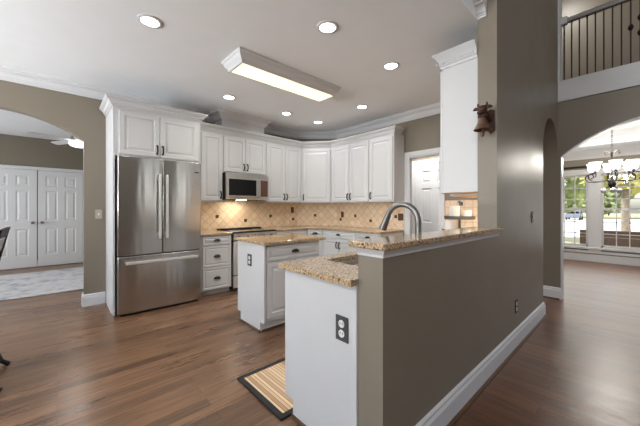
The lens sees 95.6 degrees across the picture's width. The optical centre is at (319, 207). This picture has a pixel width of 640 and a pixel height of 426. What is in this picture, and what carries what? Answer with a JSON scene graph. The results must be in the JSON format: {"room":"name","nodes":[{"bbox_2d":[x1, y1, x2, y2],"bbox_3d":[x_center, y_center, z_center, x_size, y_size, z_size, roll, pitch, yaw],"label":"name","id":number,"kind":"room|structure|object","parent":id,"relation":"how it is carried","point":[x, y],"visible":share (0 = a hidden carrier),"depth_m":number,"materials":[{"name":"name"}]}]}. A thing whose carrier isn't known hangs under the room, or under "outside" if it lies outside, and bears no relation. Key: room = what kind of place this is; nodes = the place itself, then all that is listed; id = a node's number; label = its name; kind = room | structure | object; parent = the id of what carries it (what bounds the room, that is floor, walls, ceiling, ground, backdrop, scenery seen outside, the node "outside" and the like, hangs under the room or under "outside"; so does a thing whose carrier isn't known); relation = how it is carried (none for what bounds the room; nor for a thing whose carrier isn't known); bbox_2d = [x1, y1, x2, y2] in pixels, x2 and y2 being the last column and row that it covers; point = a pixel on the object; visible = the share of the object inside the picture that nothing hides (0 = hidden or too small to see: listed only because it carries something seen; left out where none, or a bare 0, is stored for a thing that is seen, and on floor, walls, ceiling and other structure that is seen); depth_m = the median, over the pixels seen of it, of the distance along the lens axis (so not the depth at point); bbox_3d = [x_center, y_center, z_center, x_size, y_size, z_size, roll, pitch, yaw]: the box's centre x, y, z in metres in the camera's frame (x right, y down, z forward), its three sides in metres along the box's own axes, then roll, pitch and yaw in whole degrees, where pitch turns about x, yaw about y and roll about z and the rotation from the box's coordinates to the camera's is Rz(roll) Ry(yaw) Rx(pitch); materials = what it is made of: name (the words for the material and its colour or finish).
{"room":"kitchen","nodes":[
{"label":"kitchen","id":0,"kind":"room"},
{"bbox_2d":[0,109,71,140],"bbox_3d":[-4.967,-1.540,4.662,5.300,0.100,3.820,0,0,-42],"label":"ceiling","id":1,"kind":"structure","parent":0,"point":[11,123],"depth_m":5.30,"materials":[{"name":"paint"}]},
{"bbox_2d":[26,132,82,147],"bbox_3d":[-4.203,-1.274,5.048,1.275,0.429,1.247,0,0,-42],"label":"ceiling fan","id":2,"kind":"object","parent":1,"relation":"hanging from","point":[73,141],"visible":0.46,"depth_m":4.95,"materials":[{"name":"silver metal"}]},
{"bbox_2d":[0,134,82,259],"bbox_3d":[-6.230,-0.120,6.055,5.300,2.740,0.100,0,0,-42],"label":"wall","id":3,"kind":"structure","parent":0,"point":[14,150],"depth_m":6.18,"materials":[{"name":"paint"}]},
{"bbox_2d":[0,168,36,269],"bbox_3d":[-6.260,0.221,5.883,0.740,2.035,0.103,0,0,-42],"label":"door","id":4,"kind":"structure","parent":3,"relation":"in","point":[18,187],"depth_m":5.97,"materials":[{"name":"white paint"}]},
{"bbox_2d":[0,164,82,172],"bbox_3d":[-6.005,0.190,6.164,1.700,2.120,0.040,0,0,-42],"label":"trim","id":5,"kind":"structure","parent":3,"relation":"attached to","point":[1,166],"depth_m":6.18,"materials":[{"name":"white paint"}]},
{"bbox_2d":[5,260,80,269],"bbox_3d":[-6.153,1.175,6.045,5.000,0.150,0.018,0,0,-42],"label":"baseboard","id":6,"kind":"structure","parent":3,"relation":"attached to","point":[37,260],"depth_m":6.17,"materials":[{"name":"white paint"}]},
{"bbox_2d":[38,170,82,265],"bbox_3d":[-5.701,0.221,6.390,0.740,2.035,0.103,0,0,-42],"label":"door","id":7,"kind":"structure","parent":3,"relation":"in","point":[60,194],"depth_m":6.39,"materials":[{"name":"white paint"}]},
{"bbox_2d":[0,80,296,302],"bbox_3d":[-3.334,-0.145,3.470,7.720,2.790,0.140,0,0,-42],"label":"wall","id":8,"kind":"structure","parent":0,"point":[81,117],"depth_m":3.70,"materials":[{"name":"beige paint"}]},
{"bbox_2d":[81,291,104,306],"bbox_3d":[-2.964,1.175,3.793,0.238,0.150,0.158,0,0,-42],"label":"baseboard","id":9,"kind":"structure","parent":8,"relation":"attached to","point":[91,299],"depth_m":3.73,"materials":[{"name":"white paint"}]},
{"bbox_2d":[95,210,101,218],"bbox_3d":[-2.881,0.080,3.775,0.072,0.116,0.016,0,0,-42],"label":"wall switch","id":10,"kind":"object","parent":8,"relation":"attached to","point":[98,213],"visible":1,"depth_m":3.78,"materials":[{"name":"white plastic"}]},
{"bbox_2d":[200,130,221,201],"bbox_3d":[-1.795,-0.644,4.514,0.466,1.092,0.356,0,0,-42],"label":"upper cabinet","id":11,"kind":"object","parent":8,"relation":"attached to","point":[210,142],"visible":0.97,"depth_m":4.45,"materials":[{"name":"white paint"}]},
{"bbox_2d":[222,134,264,174],"bbox_3d":[-1.332,-0.877,4.933,0.780,0.625,0.356,0,0,-42],"label":"upper cabinet","id":12,"kind":"object","parent":8,"relation":"attached to","point":[239,154],"visible":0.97,"depth_m":4.79,"materials":[{"name":"white paint"}]},
{"bbox_2d":[222,172,268,200],"bbox_3d":[-1.292,-0.344,4.888,0.766,0.437,0.478,0,0,-42],"label":"microwave","id":13,"kind":"object","parent":12,"relation":"attached to","point":[235,186],"visible":0.98,"depth_m":4.71,"materials":[{"name":"silver metal"}]},
{"bbox_2d":[257,141,300,202],"bbox_3d":[-0.747,-0.644,5.463,0.794,1.092,0.356,0,0,-42],"label":"upper cabinet","id":14,"kind":"object","parent":8,"relation":"attached to","point":[282,162],"visible":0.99,"depth_m":5.34,"materials":[{"name":"white paint"}]},
{"bbox_2d":[201,200,403,229],"bbox_3d":[-0.407,-0.095,5.297,3.485,0.910,1.331,0,0,-5],"label":"tile backsplash","id":15,"kind":"structure","parent":8,"relation":"attached to","point":[226,213],"depth_m":5.37,"materials":[{"name":"tile"}]},
{"bbox_2d":[398,214,402,220],"bbox_3d":[1.336,0.150,4.814,0.016,0.116,0.100,0,0,-42],"label":"wall switch","id":16,"kind":"object","parent":15,"relation":"attached to","point":[400,216],"visible":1,"depth_m":4.82,"materials":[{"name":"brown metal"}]},
{"bbox_2d":[0,0,477,131],"bbox_3d":[-1.492,-1.590,2.450,9.080,0.100,3.845,0,0,-42],"label":"ceiling","id":17,"kind":"structure","parent":0,"point":[98,43],"depth_m":2.80,"materials":[{"name":"paint"}]},
{"bbox_2d":[137,14,162,28],"bbox_3d":[-1.400,-1.534,2.388,0.184,0.009,0.184,0,0,-42],"label":"recessed light","id":18,"kind":"object","parent":17,"relation":"in","point":[150,21],"visible":1,"depth_m":2.38,"materials":[{"name":"white paint"}]},
{"bbox_2d":[222,94,235,99],"bbox_3d":[-1.263,-1.534,4.023,0.184,0.009,0.184,0,0,-42],"label":"recessed light","id":19,"kind":"object","parent":17,"relation":"in","point":[228,97],"visible":1,"depth_m":4.03,"materials":[{"name":"white"}]},
{"bbox_2d":[215,119,263,133],"bbox_3d":[-1.367,-1.409,4.963,0.770,0.258,0.280,0,0,-42],"label":"chase","id":20,"kind":"object","parent":17,"relation":"attached to","point":[222,122],"visible":0.29,"depth_m":4.80,"materials":[{"name":"white paint"}]},
{"bbox_2d":[222,46,340,101],"bbox_3d":[-0.386,-1.484,3.378,1.395,0.111,0.405,0,0,-42],"label":"ceiling fixture","id":21,"kind":"object","parent":17,"relation":"attached to","point":[242,62],"visible":1,"depth_m":3.19,"materials":[{"name":"white paint"}]},
{"bbox_2d":[232,63,330,100],"bbox_3d":[-0.386,-1.440,3.378,1.253,0.009,0.263,0,0,-42],"label":"diffuser","id":22,"kind":"object","parent":21,"relation":"attached to","point":[255,72],"depth_m":3.29,"materials":[{"name":"beige plastic"}]},
{"bbox_2d":[281,111,291,115],"bbox_3d":[-0.545,-1.534,4.716,0.184,0.009,0.184,0,0,-42],"label":"recessed light","id":23,"kind":"object","parent":17,"relation":"in","point":[285,112],"visible":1,"depth_m":4.71,"materials":[{"name":"white"}]},
{"bbox_2d":[317,20,337,33],"bbox_3d":[0.064,-1.534,2.467,0.184,0.009,0.184,0,0,-42],"label":"recessed light","id":24,"kind":"object","parent":17,"relation":"in","point":[326,26],"visible":1,"depth_m":2.46,"materials":[{"name":"white"}]},
{"bbox_2d":[356,104,367,108],"bbox_3d":[0.638,-1.534,4.400,0.184,0.009,0.184,0,0,-42],"label":"recessed light","id":25,"kind":"object","parent":17,"relation":"in","point":[362,106],"visible":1,"depth_m":4.38,"materials":[{"name":"white"}]},
{"bbox_2d":[382,61,399,69],"bbox_3d":[0.767,-1.534,3.134,0.184,0.009,0.184,0,0,-42],"label":"recessed light","id":26,"kind":"object","parent":17,"relation":"in","point":[391,65],"visible":1,"depth_m":3.12,"materials":[{"name":"white"}]},
{"bbox_2d":[0,262,549,425],"bbox_3d":[-0.976,1.250,1.882,9.080,0.001,13.300,0,0,-42],"label":"floor","id":27,"kind":"structure","parent":0,"point":[72,364],"depth_m":2.36,"materials":[{"name":"brown wood"}]},
{"bbox_2d":[0,227,10,391],"bbox_3d":[-2.556,0.703,1.934,0.645,1.105,0.504,0,0,-42],"label":"dining chair","id":28,"kind":"object","parent":27,"relation":"on","point":[4,232],"visible":1,"depth_m":2.27,"materials":[{"name":"black metal"}]},
{"bbox_2d":[0,267,82,300],"bbox_3d":[-4.822,1.244,4.800,3.300,0.011,2.110,0,0,-42],"label":"area rug","id":29,"kind":"object","parent":27,"relation":"on","point":[24,285],"visible":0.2,"depth_m":4.75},
{"bbox_2d":[99,93,207,315],"bbox_3d":[-2.214,-0.015,3.888,1.142,2.530,0.738,0,0,-42],"label":"tall cabinet","id":30,"kind":"object","parent":27,"relation":"on","point":[136,128],"visible":0.9,"depth_m":3.56,"materials":[{"name":"white paint"}]},
{"bbox_2d":[115,155,200,316],"bbox_3d":[-2.165,0.325,3.834,0.924,1.850,0.810,0,0,-42],"label":"refrigerator","id":31,"kind":"object","parent":27,"relation":"on","point":[158,201],"visible":0.98,"depth_m":3.52,"materials":[{"name":"grey metal"}]},
{"bbox_2d":[199,234,230,295],"bbox_3d":[-1.690,0.821,4.397,0.464,0.858,0.670,0,0,-42],"label":"base cabinet","id":32,"kind":"object","parent":27,"relation":"on","point":[215,249],"visible":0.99,"depth_m":4.17,"materials":[{"name":"white paint"}]},
{"bbox_2d":[201,230,231,235],"bbox_3d":[-1.693,0.376,4.402,0.465,0.030,0.658,0,0,-42],"label":"countertop","id":33,"kind":"structure","parent":32,"relation":"on","point":[203,232],"depth_m":4.27,"materials":[{"name":"stone"}]},
{"bbox_2d":[217,227,275,289],"bbox_3d":[-1.208,0.784,4.789,0.766,0.892,0.701,0,0,-42],"label":"range","id":34,"kind":"object","parent":27,"relation":"on","point":[242,231],"visible":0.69,"depth_m":4.38,"materials":[{"name":"silver metal"}]},
{"bbox_2d":[219,228,273,232],"bbox_3d":[-1.233,0.369,4.817,0.766,0.024,0.625,0,0,-42],"label":"cooktop","id":35,"kind":"object","parent":34,"relation":"in","point":[234,230],"depth_m":4.70,"materials":[{"name":"black glass"}]},
{"bbox_2d":[237,358,292,420],"bbox_3d":[-0.041,1.242,2.243,1.008,0.013,0.560,0,0,-42],"label":"kitchen mat","id":36,"kind":"object","parent":27,"relation":"on","point":[266,383],"visible":0.41,"depth_m":2.00,"materials":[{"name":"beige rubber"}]},
{"bbox_2d":[238,240,318,332],"bbox_3d":[-0.469,0.808,3.324,0.771,0.883,0.642,0,0,-42],"label":"kitchen island","id":37,"kind":"object","parent":27,"relation":"on","point":[261,285],"visible":0.59,"depth_m":3.00,"materials":[{"name":"white paint"},{"name":"granite"}]},
{"bbox_2d":[247,254,251,265],"bbox_3d":[-0.748,0.550,3.074,0.009,0.124,0.084,0,0,-42],"label":"wall outlet","id":38,"kind":"object","parent":37,"relation":"attached to","point":[249,256],"visible":1,"depth_m":3.06,"materials":[{"name":"white plastic"}]},
{"bbox_2d":[235,233,325,245],"bbox_3d":[-0.450,0.351,3.324,0.823,0.030,0.640,0,0,-42],"label":"island countertop","id":39,"kind":"structure","parent":37,"relation":"on","point":[265,240],"depth_m":3.19,"materials":[{"name":"stone"}]},
{"bbox_2d":[276,229,306,234],"bbox_3d":[-0.683,0.821,5.305,0.688,0.858,0.676,0,0,-42],"label":"base cabinet","id":40,"kind":"object","parent":27,"relation":"on","point":[304,232],"visible":0.07,"depth_m":5.11,"materials":[{"name":"white paint"}]},
{"bbox_2d":[307,229,322,256],"bbox_3d":[-0.074,0.821,5.752,0.842,0.858,0.832,0,0,-42],"label":"base cabinet","id":41,"kind":"object","parent":27,"relation":"on","point":[314,232],"visible":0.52,"depth_m":5.30,"materials":[{"name":"white paint"}]},
{"bbox_2d":[261,226,403,233],"bbox_3d":[0.109,0.376,5.044,1.520,0.030,2.128,0,0,-42],"label":"countertop","id":42,"kind":"structure","parent":41,"relation":"on","point":[281,228],"depth_m":5.11,"materials":[{"name":"stone"}]},
{"bbox_2d":[285,270,357,425],"bbox_3d":[0.323,0.808,1.915,0.989,0.883,0.611,0,0,-42],"label":"base cabinet","id":43,"kind":"object","parent":27,"relation":"on","point":[321,369],"visible":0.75,"depth_m":1.56,"materials":[{"name":"white paint"}]},
{"bbox_2d":[336,314,347,343],"bbox_3d":[0.107,0.595,1.430,0.009,0.124,0.084,0,0,-42],"label":"wall outlet","id":44,"kind":"object","parent":43,"relation":"attached to","point":[341,321],"visible":1,"depth_m":1.43,"materials":[{"name":"black plastic"}]},
{"bbox_2d":[338,320,343,327],"bbox_3d":[0.106,0.571,1.429,0.004,0.037,0.038,0,0,-42],"label":"receptacle","id":45,"kind":"object","parent":44,"relation":"attached to","point":[340,322],"depth_m":1.43,"materials":[{"name":"white plastic"}]},
{"bbox_2d":[338,330,343,337],"bbox_3d":[0.106,0.619,1.429,0.004,0.037,0.038,0,0,-42],"label":"receptacle","id":46,"kind":"object","parent":44,"relation":"attached to","point":[340,332],"depth_m":1.43,"materials":[{"name":"white plastic"}]},
{"bbox_2d":[323,230,356,255],"bbox_3d":[0.536,0.821,5.201,0.676,0.858,0.808,0,0,-42],"label":"base cabinet","id":47,"kind":"object","parent":27,"relation":"on","point":[336,242],"visible":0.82,"depth_m":5.01,"materials":[{"name":"white paint"}]},
{"bbox_2d":[357,232,402,239],"bbox_3d":[0.966,0.821,4.727,0.676,0.858,0.468,0,0,-42],"label":"base cabinet","id":48,"kind":"object","parent":27,"relation":"on","point":[359,235],"visible":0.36,"depth_m":4.55,"materials":[{"name":"white paint"}]},
{"bbox_3d":[1.505,0.808,2.993,2.206,0.883,0.603,0,0,-42],"label":"cabinet","id":49,"kind":"object","parent":27,"relation":"on","visible":0},
{"bbox_2d":[278,251,357,286],"bbox_3d":[1.137,0.351,2.641,3.223,0.030,0.593,0,0,-42],"label":"countertop","id":50,"kind":"structure","parent":49,"relation":"on","point":[328,267],"depth_m":1.64,"materials":[{"name":"stone"}]},
{"bbox_2d":[340,258,357,265],"bbox_3d":[0.407,0.459,1.985,0.714,0.182,0.379,0,0,-42],"label":"sink","id":51,"kind":"object","parent":50,"relation":"in","point":[353,261],"visible":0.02,"depth_m":2.06,"materials":[{"name":"silver metal"}]},
{"bbox_2d":[379,202,421,232],"bbox_3d":[0.578,0.146,2.011,0.148,0.379,0.335,0,0,-42],"label":"faucet","id":52,"kind":"object","parent":50,"relation":"on","point":[383,226],"visible":0.68,"depth_m":1.94,"materials":[{"name":"metal"}]},
{"bbox_2d":[442,201,475,229],"bbox_3d":[1.498,0.127,3.112,0.352,0.414,0.352,0,0,-42],"label":"tiered tray","id":53,"kind":"object","parent":50,"relation":"on","point":[459,218],"visible":0.27,"depth_m":3.00,"materials":[{"name":"grey metal"}]},
{"bbox_2d":[441,221,457,229],"bbox_3d":[1.403,0.198,3.125,0.150,0.118,0.142,0,0,-42],"label":"mug","id":54,"kind":"object","parent":53,"relation":"on","point":[447,224],"visible":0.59,"depth_m":3.07,"materials":[{"name":"white ceramic"}]},
{"bbox_2d":[449,206,459,215],"bbox_3d":[1.453,0.044,3.132,0.104,0.135,0.102,0,0,-42],"label":"mug","id":55,"kind":"object","parent":53,"relation":"on","point":[453,210],"visible":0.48,"depth_m":3.09,"materials":[{"name":"white ceramic"}]},
{"bbox_2d":[463,210,470,215],"bbox_3d":[1.576,0.069,3.108,0.084,0.085,0.083,0,0,-42],"label":"mug","id":56,"kind":"object","parent":53,"relation":"on","point":[465,212],"visible":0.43,"depth_m":3.07,"materials":[{"name":"white ceramic"}]},
{"bbox_2d":[297,139,336,141],"bbox_3d":[-0.058,-0.145,6.018,0.824,2.790,0.141,0,0,3],"label":"wall","id":57,"kind":"structure","parent":0,"point":[302,140],"depth_m":5.95,"materials":[{"name":"beige paint"}]},
{"bbox_2d":[0,65,439,138],"bbox_3d":[-1.803,-1.478,2.168,8.240,0.125,3.845,0,0,-42],"label":"trim","id":58,"kind":"structure","parent":57,"relation":"attached to","point":[9,74],"depth_m":4.51,"materials":[{"name":"white paint"}]},
{"bbox_2d":[301,147,331,202],"bbox_3d":[-0.067,-0.644,5.750,1.018,1.092,0.362,0,0,3],"label":"upper cabinet","id":59,"kind":"object","parent":57,"relation":"attached to","point":[316,162],"visible":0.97,"depth_m":5.61,"materials":[{"name":"white paint"}]},
{"bbox_2d":[338,113,476,233],"bbox_3d":[1.442,-0.145,4.812,0.120,2.790,3.405,0,0,-42],"label":"wall","id":60,"kind":"structure","parent":0,"point":[423,133],"depth_m":4.54,"materials":[{"name":"beige paint"}]},
{"bbox_2d":[332,139,376,202],"bbox_3d":[0.622,-0.644,5.345,0.356,1.092,0.917,0,0,-42],"label":"upper cabinet","id":61,"kind":"object","parent":60,"relation":"attached to","point":[350,161],"visible":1,"depth_m":5.20,"materials":[{"name":"white paint"}]},
{"bbox_2d":[369,133,403,201],"bbox_3d":[1.093,-0.644,4.825,0.356,1.092,0.482,0,0,-42],"label":"upper cabinet","id":62,"kind":"object","parent":60,"relation":"attached to","point":[386,151],"visible":0.99,"depth_m":4.69,"materials":[{"name":"white paint"}]},
{"bbox_2d":[200,122,404,147],"bbox_3d":[-0.307,-1.225,4.994,3.255,0.100,1.303,0,0,-5],"label":"crown molding","id":63,"kind":"structure","parent":62,"relation":"attached to","point":[395,129],"depth_m":4.94,"materials":[{"name":"white paint"}]},
{"bbox_2d":[404,147,444,233],"bbox_3d":[1.658,0.172,4.559,0.140,2.155,0.670,0,0,-42],"label":"trim","id":64,"kind":"structure","parent":60,"relation":"attached to","point":[408,156],"depth_m":4.69,"materials":[{"name":"white paint"}]},
{"bbox_2d":[358,0,557,425],"bbox_3d":[1.719,-1.450,2.671,4.025,5.400,0.140,0,0,-42],"label":"wall","id":65,"kind":"structure","parent":0,"point":[427,319],"depth_m":2.24,"materials":[{"name":"beige paint"}]},
{"bbox_2d":[355,232,500,257],"bbox_3d":[0.796,0.202,1.818,1.559,0.034,0.164,0,0,-42],"label":"trim","id":66,"kind":"structure","parent":65,"relation":"attached to","point":[360,251],"depth_m":1.43,"materials":[{"name":"white paint"}]},
{"bbox_2d":[349,227,503,250],"bbox_3d":[0.798,0.169,1.838,1.608,0.030,0.208,0,0,-42],"label":"bar","id":67,"kind":"object","parent":66,"relation":"on","point":[387,243],"visible":1,"depth_m":1.51,"materials":[{"name":"stone"}]},
{"bbox_2d":[432,39,477,193],"bbox_3d":[1.243,-0.748,2.582,0.323,1.235,0.363,0,0,-42],"label":"upper cabinet","id":68,"kind":"object","parent":65,"relation":"attached to","point":[458,64],"visible":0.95,"depth_m":2.50,"materials":[{"name":"white paint"}]},
{"bbox_2d":[445,195,477,227],"bbox_3d":[1.574,0.113,3.330,1.665,0.446,1.028,0,0,-42],"label":"tile backsplash","id":69,"kind":"structure","parent":65,"relation":"attached to","point":[472,205],"depth_m":4.05,"materials":[{"name":"tile"}]},
{"bbox_2d":[450,194,477,197],"bbox_3d":[1.866,-0.693,3.188,1.410,1.165,0.404,0,0,-42],"label":"upper cabinet","id":70,"kind":"object","parent":65,"relation":"attached to","point":[453,195],"visible":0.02,"depth_m":2.77,"materials":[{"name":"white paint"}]},
{"bbox_2d":[473,0,486,19],"bbox_3d":[1.279,-1.603,2.320,0.108,0.125,0.068,0,0,-42],"label":"trim","id":71,"kind":"structure","parent":65,"relation":"attached to","point":[480,6],"depth_m":2.32,"materials":[{"name":"white paint"}]},
{"bbox_2d":[415,302,545,425],"bbox_3d":[1.400,1.169,2.368,3.145,0.162,0.160,0,0,-42],"label":"baseboard","id":72,"kind":"structure","parent":65,"relation":"attached to","point":[453,402],"depth_m":1.97,"materials":[{"name":"white paint"}]},
{"bbox_2d":[473,102,494,136],"bbox_3d":[1.283,-0.685,2.272,0.184,0.265,0.140,0,0,-42],"label":"bell","id":73,"kind":"object","parent":65,"relation":"attached to","point":[486,122],"visible":1,"depth_m":2.25,"materials":[{"name":"brown metal"}]},
{"bbox_2d":[446,314,547,425],"bbox_3d":[1.411,1.240,2.368,3.161,0.020,0.176,0,0,-42],"label":"trim","id":74,"kind":"structure","parent":65,"relation":"attached to","point":[481,389],"depth_m":2.08,"materials":[{"name":"brown wood"}]},
{"bbox_2d":[515,299,517,313],"bbox_3d":[1.779,0.890,2.624,0.072,0.116,0.009,0,0,-42],"label":"wall outlet","id":75,"kind":"object","parent":65,"relation":"attached to","point":[516,301],"visible":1,"depth_m":2.61,"materials":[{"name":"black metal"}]},
{"bbox_2d":[412,85,639,287],"bbox_3d":[4.152,-0.100,3.088,0.140,2.700,8.200,0,0,-42],"label":"wall","id":76,"kind":"structure","parent":0,"point":[581,118],"depth_m":3.90,"materials":[{"name":"beige paint"}]},
{"bbox_2d":[412,158,438,232],"bbox_3d":[2.075,0.180,5.241,0.045,2.140,0.900,0,0,-42],"label":"trim","id":77,"kind":"structure","parent":76,"relation":"attached to","point":[436,160],"depth_m":5.51,"materials":[{"name":"white paint"}]},
{"bbox_2d":[416,163,438,231],"bbox_3d":[2.050,0.218,5.218,0.103,2.040,0.720,0,0,-42],"label":"door","id":78,"kind":"structure","parent":76,"relation":"in","point":[427,176],"depth_m":5.31,"materials":[{"name":"white paint"}]},
{"bbox_2d":[543,285,561,299],"bbox_3d":[2.379,1.169,5.000,0.120,0.162,2.785,0,0,-42],"label":"baseboard","id":79,"kind":"structure","parent":76,"relation":"attached to","point":[550,291],"depth_m":4.00,"materials":[{"name":"white paint"}]},
{"bbox_2d":[558,63,639,101],"bbox_3d":[5.100,-1.575,2.041,0.140,0.270,5.375,0,0,-42],"label":"trim","id":80,"kind":"structure","parent":76,"relation":"attached to","point":[626,76],"depth_m":3.66,"materials":[{"name":"white paint"}]},
{"bbox_2d":[561,0,639,81],"bbox_3d":[3.960,-2.153,3.270,0.100,0.884,1.927,0,0,-42],"label":"balcony railing","id":81,"kind":"object","parent":80,"relation":"on","point":[565,20],"visible":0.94,"depth_m":3.69,"materials":[{"name":"black metal"}]},
{"bbox_2d":[561,116,639,298],"bbox_3d":[4.010,0.070,3.245,0.134,2.360,2.029,0,0,-42],"label":"trim","id":82,"kind":"structure","parent":76,"relation":"attached to","point":[636,118],"depth_m":3.94,"materials":[{"name":"white paint"}]},
{"bbox_2d":[563,144,639,160],"bbox_3d":[5.546,-1.250,4.655,4.030,0.200,4.050,0,0,-42],"label":"trim","id":83,"kind":"structure","parent":76,"relation":"attached to","point":[626,150],"depth_m":6.60,"materials":[{"name":"white paint"}]},
{"bbox_2d":[454,259,639,425],"bbox_3d":[4.730,1.250,2.532,8.290,0.001,6.600,0,0,-42],"label":"floor","id":84,"kind":"structure","parent":0,"point":[580,366],"depth_m":2.32,"materials":[{"name":"brown wood"}]},
{"bbox_2d":[562,0,638,80],"bbox_3d":[6.245,-2.950,3.905,0.100,2.400,6.600,0,0,-42],"label":"wall","id":85,"kind":"structure","parent":0,"point":[569,7],"depth_m":5.22,"materials":[{"name":"beige paint"}]},
{"bbox_2d":[591,126,639,139],"bbox_3d":[5.557,-1.545,4.665,2.700,0.130,2.750,0,0,-42],"label":"trim","id":86,"kind":"structure","parent":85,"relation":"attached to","point":[633,130],"depth_m":5.94,"materials":[{"name":"white paint"}]},
{"bbox_2d":[563,154,639,257],"bbox_3d":[7.091,-0.200,6.055,0.140,2.900,4.250,0,0,-42],"label":"wall","id":87,"kind":"structure","parent":0,"point":[574,163],"depth_m":6.70,"materials":[{"name":"beige paint"}]},
{"bbox_2d":[563,175,587,246],"bbox_3d":[6.049,0.068,7.182,0.060,1.695,0.880,0,0,-42],"label":"window","id":88,"kind":"structure","parent":87,"relation":"in","point":[564,177],"depth_m":7.04,"materials":[{"name":"white paint"}]},
{"bbox_2d":[563,163,622,168],"bbox_3d":[6.944,-0.970,6.023,0.044,0.042,3.800,0,0,-42],"label":"curtain rod","id":89,"kind":"object","parent":87,"relation":"attached to","point":[621,163],"visible":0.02,"depth_m":6.91,"materials":[{"name":"metal"}]},
{"bbox_2d":[563,165,639,252],"bbox_3d":[6.953,0.045,6.065,0.050,1.910,3.850,0,0,-42],"label":"trim","id":90,"kind":"structure","parent":87,"relation":"attached to","point":[594,189],"depth_m":6.72,"materials":[{"name":"white paint"}]},
{"bbox_2d":[564,249,639,265],"bbox_3d":[7.026,1.125,5.996,0.035,0.250,4.050,0,0,-42],"label":"baseboard","id":91,"kind":"structure","parent":87,"relation":"attached to","point":[567,255],"depth_m":6.61,"materials":[{"name":"white paint"}]},
{"bbox_2d":[601,172,639,250],"bbox_3d":[6.794,0.068,6.360,0.060,1.695,0.900,0,0,-42],"label":"window","id":92,"kind":"structure","parent":87,"relation":"in","point":[602,175],"depth_m":6.51,"materials":[{"name":"white paint"}]},
{"bbox_2d":[563,218,639,237],"bbox_3d":[33.344,1.840,30.218,42.000,0.020,160.000,0,0,-42],"label":"road","id":93,"kind":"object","parent":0,"point":[569,226],"depth_m":28.69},
{"bbox_2d":[565,210,582,219],"bbox_3d":[39.841,1.106,45.417,4.240,1.449,1.760,0,0,-42],"label":"car","id":94,"kind":"object","parent":93,"relation":"on","point":[570,214],"visible":0.9,"depth_m":44.23,"materials":[{"name":"blue paint"}]},
{"bbox_2d":[563,213,639,243],"bbox_3d":[55.352,1.900,50.162,130.600,0.100,160.000,0,0,-42],"label":"ground","id":95,"kind":"structure","parent":0,"point":[612,215],"depth_m":51.10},
{"bbox_2d":[563,177,585,212],"bbox_3d":[13.281,-2.088,17.366,5.507,7.889,5.450,0,0,-42],"label":"tree","id":96,"kind":"object","parent":95,"relation":"on","point":[570,181],"visible":0.09,"depth_m":16.05,"materials":[{"name":"green plant"}]},
{"bbox_2d":[566,177,636,215],"bbox_3d":[51.477,-4.178,53.438,9.717,12.065,10.251,0,0,-42],"label":"tree","id":97,"kind":"object","parent":95,"relation":"on","point":[609,197],"visible":0.16,"depth_m":51.16,"materials":[{"name":"green plant"}]},
{"bbox_2d":[576,174,639,230],"bbox_3d":[10.614,-1.913,10.010,4.042,7.533,3.991,0,0,-42],"label":"tree","id":98,"kind":"object","parent":95,"relation":"on","point":[635,190],"visible":0.05,"depth_m":9.99,"materials":[{"name":"green plant"}]},
{"bbox_2d":[580,229,639,247],"bbox_3d":[9.342,1.240,6.556,0.250,1.220,5.170,0,0,-42],"label":"brick wall","id":99,"kind":"structure","parent":95,"relation":"on","point":[609,240],"depth_m":7.79,"materials":[{"name":"brown brick"}]},
{"bbox_2d":[574,120,639,150],"bbox_3d":[5.546,-1.500,4.655,4.030,0.300,4.050,0,0,-42],"label":"ceiling","id":100,"kind":"structure","parent":0,"point":[634,139],"depth_m":6.07,"materials":[{"name":"paint"}]},
{"bbox_2d":[585,131,639,192],"bbox_3d":[5.114,-0.934,5.080,0.750,1.349,0.730,0,0,-42],"label":"chandelier","id":101,"kind":"object","parent":100,"relation":"hanging from","point":[632,164],"visible":0.87,"depth_m":5.05,"materials":[{"name":"dark iron"},{"name":"frosted white glass"}]},
{"bbox_3d":[2.354,-2.800,5.072,0.140,2.700,2.845,0,0,-42],"label":"wall","id":102,"kind":"structure","parent":0,"visible":0},
{"bbox_2d":[558,0,561,82],"bbox_3d":[3.304,-2.930,4.008,0.140,2.440,0.047,0,0,-42],"label":"trim","id":103,"kind":"structure","parent":102,"relation":"attached to","point":[559,1],"depth_m":3.96,"materials":[{"name":"white paint"}]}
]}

